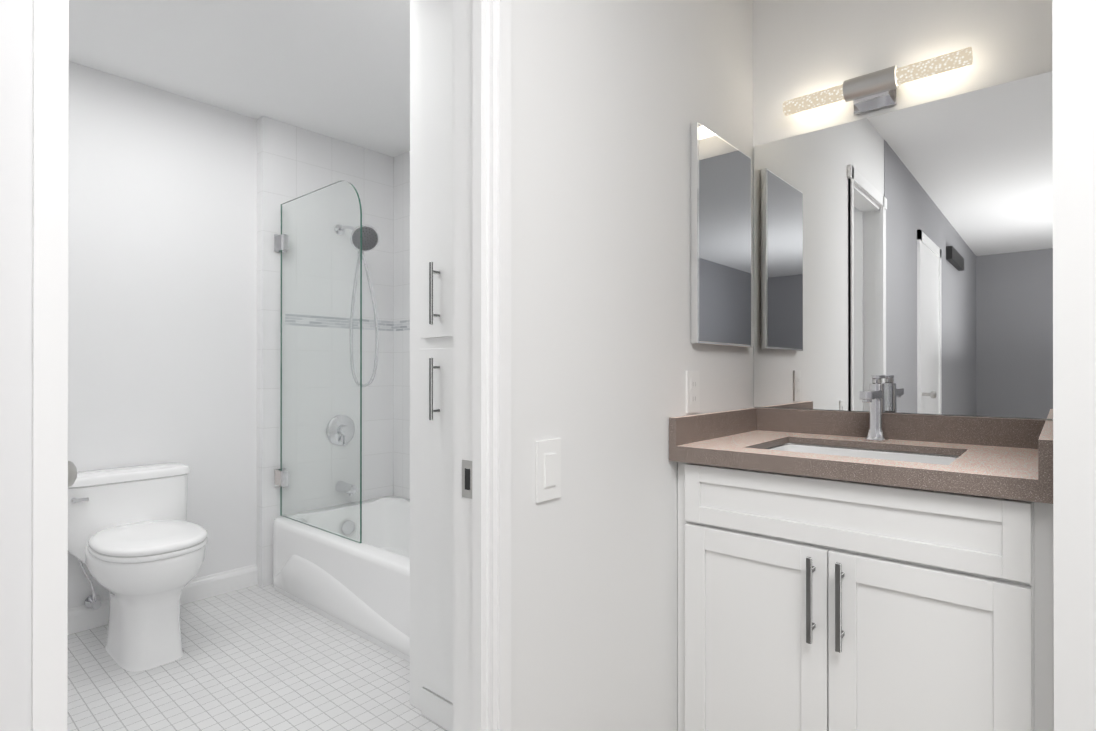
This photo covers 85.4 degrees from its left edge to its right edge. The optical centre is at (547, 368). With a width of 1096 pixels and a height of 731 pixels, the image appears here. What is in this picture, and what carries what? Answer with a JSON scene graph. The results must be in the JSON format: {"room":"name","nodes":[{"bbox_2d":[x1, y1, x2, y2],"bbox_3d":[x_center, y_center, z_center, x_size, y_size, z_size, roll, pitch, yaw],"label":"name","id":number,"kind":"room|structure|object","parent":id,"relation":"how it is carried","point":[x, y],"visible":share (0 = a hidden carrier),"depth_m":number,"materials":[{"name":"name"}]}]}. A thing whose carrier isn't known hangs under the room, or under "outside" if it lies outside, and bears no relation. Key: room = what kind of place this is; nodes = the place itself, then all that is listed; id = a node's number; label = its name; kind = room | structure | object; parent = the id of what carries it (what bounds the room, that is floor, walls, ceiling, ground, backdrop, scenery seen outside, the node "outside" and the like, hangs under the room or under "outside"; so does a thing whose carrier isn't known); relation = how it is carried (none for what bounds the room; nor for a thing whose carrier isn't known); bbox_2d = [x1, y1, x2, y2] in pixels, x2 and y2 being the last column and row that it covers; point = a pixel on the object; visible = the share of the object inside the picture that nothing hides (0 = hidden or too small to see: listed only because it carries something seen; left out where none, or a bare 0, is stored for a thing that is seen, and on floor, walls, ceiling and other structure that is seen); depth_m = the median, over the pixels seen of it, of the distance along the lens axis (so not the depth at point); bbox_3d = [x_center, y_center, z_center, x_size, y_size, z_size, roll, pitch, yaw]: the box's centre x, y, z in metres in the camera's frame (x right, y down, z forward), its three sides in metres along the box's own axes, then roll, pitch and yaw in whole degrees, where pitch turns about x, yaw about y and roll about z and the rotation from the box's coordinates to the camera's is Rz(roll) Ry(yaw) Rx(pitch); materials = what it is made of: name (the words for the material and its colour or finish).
{"room":"bathroom","nodes":[
{"label":"bathroom","id":0,"kind":"room"},
{"bbox_2d":[68,461,76,486],"bbox_3d":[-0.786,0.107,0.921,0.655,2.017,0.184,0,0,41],"label":"door knob","id":1,"kind":"object","parent":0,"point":[72,473],"depth_m":1.14,"materials":[{"name":"silver metal"}]},
{"bbox_2d":[68,61,256,608],"bbox_3d":[-2.006,-0.093,2.664,0.120,2.440,3.150,0,0,41],"label":"wall","id":2,"kind":"structure","parent":0,"point":[162,287],"depth_m":2.79,"materials":[{"name":"white paint"}]},
{"bbox_2d":[68,564,257,634],"bbox_3d":[-2.207,1.074,2.326,0.016,0.105,2.080,0,0,41],"label":"baseboard","id":3,"kind":"structure","parent":2,"relation":"attached to","point":[82,618],"depth_m":2.88,"materials":[{"name":"white wood"}]},
{"bbox_2d":[256,116,393,586],"bbox_3d":[-1.241,-0.091,3.397,0.068,2.440,0.800,0,0,41],"label":"wall tile","id":4,"kind":"structure","parent":2,"relation":"attached to","point":[293,162],"depth_m":3.30,"materials":[{"name":"white tile"}]},
{"bbox_2d":[326,224,378,495],"bbox_3d":[-1.067,-0.059,3.298,0.323,1.534,0.176,0,0,41],"label":"shower","id":5,"kind":"object","parent":4,"relation":"attached to","point":[370,238],"visible":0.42,"depth_m":3.26,"materials":[{"name":"silver metal"}]},
{"bbox_2d":[393,151,409,498],"bbox_3d":[-0.401,-0.091,3.192,1.468,2.440,0.004,0,0,41],"label":"wall tile","id":6,"kind":"structure","parent":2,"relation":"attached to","point":[401,471],"depth_m":3.62,"materials":[{"name":"white tile"}]},
{"bbox_2d":[69,0,409,156],"bbox_3d":[-1.355,-1.350,-0.421,5.160,0.060,6.950,0,0,41],"label":"ceiling","id":7,"kind":"structure","parent":0,"point":[338,69],"depth_m":2.49,"materials":[{"name":"white paint"}]},
{"bbox_2d":[67,584,447,730],"bbox_3d":[-1.093,1.150,1.865,2.540,0.050,3.150,0,0,41],"label":"floor","id":8,"kind":"structure","parent":0,"point":[260,658],"depth_m":2.15,"materials":[{"name":"tile"}]},
{"bbox_2d":[68,462,207,671],"bbox_3d":[-1.652,0.782,2.413,0.708,0.690,0.468,0,0,41],"label":"toilet","id":9,"kind":"object","parent":8,"relation":"on","point":[137,542],"visible":0.96,"depth_m":2.30,"materials":[{"name":"white ceramic"}]},
{"bbox_2d":[273,496,409,661],"bbox_3d":[-0.659,0.950,2.893,1.463,0.355,0.778,0,0,41],"label":"bathtub","id":10,"kind":"object","parent":8,"relation":"on","point":[362,589],"visible":0.44,"depth_m":2.70,"materials":[{"name":"white ceramic"}]},
{"bbox_2d":[274,181,361,542],"bbox_3d":[-1.123,-0.048,2.882,0.786,1.638,0.060,0,0,41],"label":"glass screen","id":11,"kind":"object","parent":10,"relation":"on","point":[281,478],"visible":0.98,"depth_m":2.88,"materials":[{"name":"clear glass"}]},
{"bbox_2d":[410,0,452,730],"bbox_3d":[0.124,-0.093,2.073,0.790,2.438,0.998,0,0,41],"label":"linen cabinet","id":12,"kind":"object","parent":8,"relation":"on","point":[431,359],"visible":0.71,"depth_m":1.89,"materials":[{"name":"white wood"}]},
{"bbox_2d":[511,0,758,730],"bbox_3d":[-1.417,-0.100,-0.370,0.094,2.440,6.950,0,0,41],"label":"wall","id":13,"kind":"structure","parent":0,"point":[611,100],"depth_m":1.35,"materials":[{"name":"white paint"}]},
{"bbox_2d":[0,0,510,730],"bbox_3d":[-0.349,0.075,0.858,0.124,2.096,0.757,0,0,41],"label":"door frame","id":14,"kind":"structure","parent":13,"relation":"attached to","point":[34,118],"depth_m":0.60,"materials":[{"name":"white wood"}]},
{"bbox_2d":[535,438,560,502],"bbox_3d":[0.002,0.202,1.184,0.010,0.120,0.072,0,0,41],"label":"light switch","id":15,"kind":"object","parent":13,"relation":"attached to","point":[547,469],"visible":1,"depth_m":1.18,"materials":[{"name":"white plastic"}]},
{"bbox_2d":[686,371,699,412],"bbox_3d":[0.402,0.063,1.644,0.007,0.116,0.070,0,0,41],"label":"electrical outlet plate","id":16,"kind":"object","parent":13,"relation":"attached to","point":[692,391],"visible":1,"depth_m":1.64,"materials":[{"name":"white plastic"}]},
{"bbox_2d":[691,122,750,346],"bbox_3d":[0.524,-0.374,1.774,0.022,0.608,0.368,0,0,41],"label":"medicine cabinet mirror","id":17,"kind":"object","parent":13,"relation":"attached to","point":[720,241],"visible":1,"depth_m":1.73,"materials":[{"name":"white mirror"}]},
{"bbox_2d":[759,0,1034,418],"bbox_3d":[1.079,-0.095,1.705,0.950,2.440,0.120,0,0,41],"label":"wall","id":18,"kind":"structure","parent":0,"point":[806,47],"depth_m":1.73,"materials":[{"name":"white paint"}]},
{"bbox_2d":[783,47,972,115],"bbox_3d":[0.926,-0.797,1.702,0.475,0.085,0.087,0,0,41],"label":"sconce","id":19,"kind":"object","parent":18,"relation":"attached to","point":[872,91],"visible":0.94,"depth_m":1.68,"materials":[{"name":"silver metal"}]},
{"bbox_2d":[754,71,1052,418],"bbox_3d":[0.969,-0.306,1.718,0.760,0.862,0.005,0,0,41],"label":"vanity mirror","id":20,"kind":"object","parent":18,"relation":"attached to","point":[907,252],"visible":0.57,"depth_m":1.66,"materials":[{"name":"white mirror"}]},
{"bbox_2d":[1035,0,1095,730],"bbox_3d":[1.489,-0.098,0.419,1.723,2.440,0.120,0,0,41],"label":"wall","id":21,"kind":"structure","parent":0,"point":[1065,30],"depth_m":0.92,"materials":[{"name":"white paint"}]},
{"bbox_3d":[-0.466,1.143,-1.341,2.620,0.050,6.740,0,0,41],"label":"floor","id":22,"kind":"structure","parent":0,"visible":0},
{"bbox_2d":[678,443,1053,730],"bbox_3d":[0.783,0.671,1.502,0.763,0.907,0.565,0,0,41],"label":"bathroom vanity","id":23,"kind":"object","parent":22,"relation":"on","point":[806,603],"visible":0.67,"depth_m":1.28,"materials":[{"name":"white wood"}]},
{"bbox_2d":[669,408,1052,503],"bbox_3d":[0.786,0.183,1.507,0.763,0.112,0.556,0,0,41],"label":"countertop","id":24,"kind":"structure","parent":23,"relation":"on","point":[1007,458],"depth_m":1.50,"materials":[{"name":"stone"}]},
{"bbox_2d":[859,375,888,441],"bbox_3d":[0.891,0.109,1.626,0.052,0.181,0.170,0,0,41],"label":"faucet","id":25,"kind":"object","parent":24,"relation":"on","point":[873,396],"visible":1,"depth_m":1.64,"materials":[{"name":"silver metal"}]}
]}

